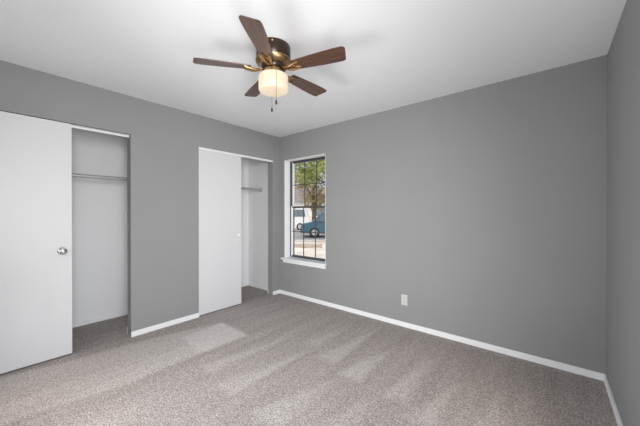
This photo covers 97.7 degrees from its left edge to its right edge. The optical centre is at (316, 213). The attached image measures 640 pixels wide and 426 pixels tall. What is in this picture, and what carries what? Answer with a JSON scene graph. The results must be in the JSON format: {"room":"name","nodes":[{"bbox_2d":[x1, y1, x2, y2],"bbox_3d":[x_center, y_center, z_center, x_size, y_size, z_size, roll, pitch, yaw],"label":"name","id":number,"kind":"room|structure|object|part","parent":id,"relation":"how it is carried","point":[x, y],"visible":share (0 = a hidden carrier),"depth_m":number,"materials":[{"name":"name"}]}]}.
{"room":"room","nodes":[
{"label":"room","id":0,"kind":"room"},
{"bbox_2d":[0,60,279,336],"bbox_3d":[-1.728,0.032,3.096,0.105,2.440,3.450,0,0,40],"label":"wall","id":1,"kind":"structure","parent":0,"point":[164,142],"depth_m":3.02,"materials":[{"name":"grey paint"}]},
{"bbox_2d":[0,111,71,373],"bbox_3d":[-2.364,0.225,2.240,0.100,2.037,0.615,0,0,40],"label":"door","id":2,"kind":"structure","parent":1,"relation":"in","point":[36,153],"depth_m":2.30,"materials":[{"name":"white paint"}]},
{"bbox_3d":[-2.194,0.326,2.415,0.064,0.062,0.062,0,0,40],"label":"knob","id":3,"kind":"part","parent":2,"relation":"part of","materials":[{"name":"silver metal"}]},
{"bbox_2d":[72,125,128,137],"bbox_3d":[-2.272,-0.787,2.454,0.031,0.026,1.070,0,0,40],"label":"trim","id":4,"kind":"structure","parent":1,"relation":"attached to","point":[73,126],"depth_m":2.67,"materials":[{"name":"white paint"}]},
{"bbox_2d":[131,290,279,336],"bbox_3d":[-1.682,1.226,3.063,0.013,0.053,3.450,0,0,40],"label":"baseboard","id":5,"kind":"structure","parent":1,"relation":"attached to","point":[193,316],"depth_m":3.08,"materials":[{"name":"white paint"}]},
{"bbox_2d":[199,149,240,315],"bbox_3d":[-1.245,0.230,3.624,0.039,2.016,0.607,0,0,40],"label":"door","id":6,"kind":"structure","parent":1,"relation":"in","point":[219,173],"depth_m":3.59,"materials":[{"name":"white paint"}]},
{"bbox_2d":[199,147,272,161],"bbox_3d":[-1.077,-0.792,3.844,0.079,0.026,1.172,0,0,40],"label":"trim","id":7,"kind":"structure","parent":1,"relation":"attached to","point":[201,148],"depth_m":3.74,"materials":[{"name":"white paint"}]},
{"bbox_2d":[72,128,267,322],"bbox_3d":[-2.058,0.031,3.372,0.755,2.440,3.450,0,0,40],"label":"wall","id":8,"kind":"structure","parent":0,"point":[99,206],"depth_m":3.31,"materials":[{"name":"white paint"}]},
{"bbox_2d":[72,173,126,180],"bbox_3d":[-2.506,-0.383,2.722,0.066,0.066,1.580,0,0,40],"label":"closet rod","id":9,"kind":"object","parent":8,"relation":"attached to","point":[73,174],"visible":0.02,"depth_m":2.95,"materials":[{"name":"grey metal"}]},
{"bbox_2d":[72,282,267,333],"bbox_3d":[-1.984,1.216,3.387,0.655,0.070,3.260,0,0,40],"label":"baseboard","id":10,"kind":"structure","parent":8,"relation":"attached to","point":[118,314],"depth_m":3.30,"materials":[{"name":"white paint"}]},
{"bbox_2d":[241,187,261,191],"bbox_3d":[-1.427,-0.388,4.011,0.066,0.066,1.580,0,0,40],"label":"closet rod","id":11,"kind":"object","parent":8,"relation":"attached to","point":[242,188],"visible":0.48,"depth_m":4.46,"materials":[{"name":"grey metal"}]},
{"bbox_2d":[0,286,617,425],"bbox_3d":[-0.606,1.256,2.162,4.340,0.001,3.450,0,0,40],"label":"floor","id":12,"kind":"structure","parent":0,"point":[266,359],"depth_m":2.13,"materials":[{"name":"beige carpet"}]},
{"bbox_2d":[0,0,626,136],"bbox_3d":[-0.598,-1.244,2.147,4.560,0.120,3.850,0,0,40],"label":"ceiling","id":13,"kind":"structure","parent":0,"point":[399,53],"depth_m":1.96,"materials":[{"name":"white paint"}]},
{"bbox_2d":[193,15,345,111],"bbox_3d":[-0.278,-0.960,2.014,1.042,0.448,1.011,0,0,40],"label":"ceiling fan","id":14,"kind":"object","parent":13,"relation":"hanging from","point":[273,55],"visible":1,"depth_m":1.90,"materials":[{"name":"brown wood"}]},
{"bbox_3d":[-0.648,-1.025,1.914,0.387,0.007,0.124,0,11,-13],"label":"fan blade","id":15,"kind":"part","parent":14,"relation":"part of","materials":[{"name":"brown wood"}]},
{"bbox_3d":[-0.488,-1.027,2.291,0.124,0.007,0.387,-13,7,-30],"label":"fan blade","id":16,"kind":"part","parent":14,"relation":"part of","materials":[{"name":"brown wood"}]},
{"bbox_3d":[-0.339,-1.024,1.645,0.124,0.007,0.387,11,1,5],"label":"fan blade","id":17,"kind":"part","parent":14,"relation":"part of","materials":[{"name":"brown wood"}]},
{"bbox_3d":[-0.309,-0.922,1.993,0.213,0.120,0.213,0,0,40],"label":"lamp shade","id":18,"kind":"part","parent":14,"relation":"part of","materials":[{"name":"beige glass"}]},
{"bbox_3d":[-0.080,-1.026,2.256,0.124,0.007,0.387,-14,-9,40],"label":"fan blade","id":19,"kind":"part","parent":14,"relation":"part of","materials":[{"name":"brown wood"}]},
{"bbox_3d":[0.012,-1.025,1.857,0.387,0.007,0.124,0,-11,23],"label":"fan blade","id":20,"kind":"part","parent":14,"relation":"part of","materials":[{"name":"brown wood"}]},
{"bbox_2d":[280,55,606,373],"bbox_3d":[0.573,0.031,3.551,4.560,2.440,0.200,0,0,40],"label":"wall","id":21,"kind":"structure","parent":0,"point":[485,207],"depth_m":2.62,"materials":[{"name":"grey paint"}]},
{"bbox_2d":[281,153,325,268],"bbox_3d":[-0.149,-0.032,4.122,0.860,1.571,0.250,0,0,40],"label":"window","id":22,"kind":"structure","parent":21,"relation":"in","point":[289,165],"depth_m":4.32,"materials":[{"name":"white paint"}]},
{"bbox_3d":[-0.105,0.280,4.162,0.764,0.781,0.022,0,0,40],"label":"sash","id":23,"kind":"part","parent":22,"relation":"part of","materials":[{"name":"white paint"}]},
{"bbox_3d":[-0.087,-0.443,4.181,0.764,0.721,0.022,0,0,40],"label":"sash","id":24,"kind":"part","parent":22,"relation":"part of","materials":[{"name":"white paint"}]},
{"bbox_3d":[-0.176,0.693,4.092,0.860,0.024,0.165,0,0,40],"label":"sill","id":25,"kind":"part","parent":22,"relation":"part of","materials":[{"name":"white paint"}]},
{"bbox_3d":[-0.106,0.280,4.161,0.708,0.781,0.025,0,0,40],"label":"sash rail","id":26,"kind":"part","parent":22,"relation":"part of","materials":[{"name":"brown metal"}]},
{"bbox_3d":[-0.088,-0.443,4.180,0.708,0.721,0.025,0,0,40],"label":"sash rail","id":27,"kind":"part","parent":22,"relation":"part of","materials":[{"name":"brown metal"}]},
{"bbox_2d":[401,294,406,305],"bbox_3d":[0.967,0.956,3.088,0.070,0.114,0.010,0,0,40],"label":"wall outlet","id":28,"kind":"object","parent":21,"relation":"attached to","point":[403,297],"visible":1,"depth_m":3.09,"materials":[{"name":"grey plastic"}]},
{"bbox_2d":[280,290,603,380],"bbox_3d":[0.788,1.225,3.236,3.554,0.053,0.013,0,0,40],"label":"baseboard","id":29,"kind":"structure","parent":21,"relation":"attached to","point":[577,370],"depth_m":2.67,"materials":[{"name":"white paint"}]},
{"bbox_2d":[606,0,639,425],"bbox_3d":[1.040,0.042,0.650,0.120,2.440,3.650,0,0,40],"label":"wall","id":30,"kind":"structure","parent":0,"point":[623,56],"depth_m":1.58,"materials":[{"name":"grey paint"}]},
{"bbox_2d":[604,374,622,425],"bbox_3d":[1.053,1.235,0.774,0.013,0.053,3.450,0,0,40],"label":"baseboard","id":31,"kind":"structure","parent":30,"relation":"attached to","point":[611,398],"depth_m":1.79,"materials":[{"name":"white paint"}]},
{"label":"outside","id":32,"kind":"structure","parent":0,"visible":0},
{"bbox_2d":[295,227,324,258],"bbox_3d":[24.529,1.574,42.188,130.000,0.300,89.800,0,0,40],"label":"ground","id":33,"kind":"structure","parent":32,"point":[310,252],"depth_m":11.62,"materials":[{"name":"beige concrete"}]},
{"bbox_2d":[295,209,310,229],"bbox_3d":[-2.908,0.520,25.508,4.650,1.910,1.920,0,0,0],"label":"van","id":34,"kind":"object","parent":33,"relation":"on","point":[298,212],"visible":0.22,"depth_m":24.61,"materials":[{"name":"white paint"}]},
{"bbox_2d":[295,244,321,247],"bbox_3d":[-1.676,1.529,13.106,3.850,0.050,1.400,0,0,0],"label":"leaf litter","id":35,"kind":"object","parent":33,"relation":"on","point":[296,245],"visible":0.35,"depth_m":12.93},
{"bbox_2d":[295,159,324,187],"bbox_3d":[0.702,-1.655,12.898,5.537,6.496,3.040,0,0,-10],"label":"shade tree","id":36,"kind":"object","parent":33,"relation":"on","point":[300,169],"visible":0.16,"depth_m":12.77,"materials":[{"name":"green plant"}]},
{"bbox_2d":[295,164,324,220],"bbox_3d":[-0.225,-1.631,27.008,5.540,6.341,2.796,0,0,-8],"label":"street tree","id":37,"kind":"object","parent":33,"relation":"on","point":[312,193],"visible":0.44,"depth_m":26.82,"materials":[{"name":"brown plant"}]},
{"bbox_2d":[295,187,324,221],"bbox_3d":[-3.004,-1.116,39.504,15.000,5.300,8.200,0,0,0],"label":"house","id":38,"kind":"structure","parent":33,"relation":"on","point":[298,202],"depth_m":36.01,"materials":[{"name":"white"}]},
{"bbox_3d":[0.596,-0.203,35.953,1.400,1.100,0.030,0,0,0],"label":"pane","id":39,"kind":"part","parent":38,"relation":"part of","materials":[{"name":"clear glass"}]},
{"bbox_2d":[295,240,324,241],"bbox_3d":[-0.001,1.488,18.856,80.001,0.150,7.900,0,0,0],"label":"kerb","id":40,"kind":"object","parent":33,"relation":"on","point":[295,240],"visible":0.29,"depth_m":14.91,"materials":[{"name":"concrete"}]},
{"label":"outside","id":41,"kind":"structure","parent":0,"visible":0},
{"bbox_2d":[295,232,324,239],"bbox_3d":[-0.001,1.532,18.856,80.000,0.062,7.300,0,0,0],"label":"street","id":42,"kind":"structure","parent":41,"point":[298,235],"depth_m":17.86,"materials":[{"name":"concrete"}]},
{"bbox_2d":[300,213,324,237],"bbox_3d":[1.244,0.748,18.207,4.550,1.510,1.820,0,0,0],"label":"parked car","id":43,"kind":"object","parent":42,"relation":"on","point":[320,220],"visible":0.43,"depth_m":17.31,"materials":[{"name":"blue paint"}]}
]}

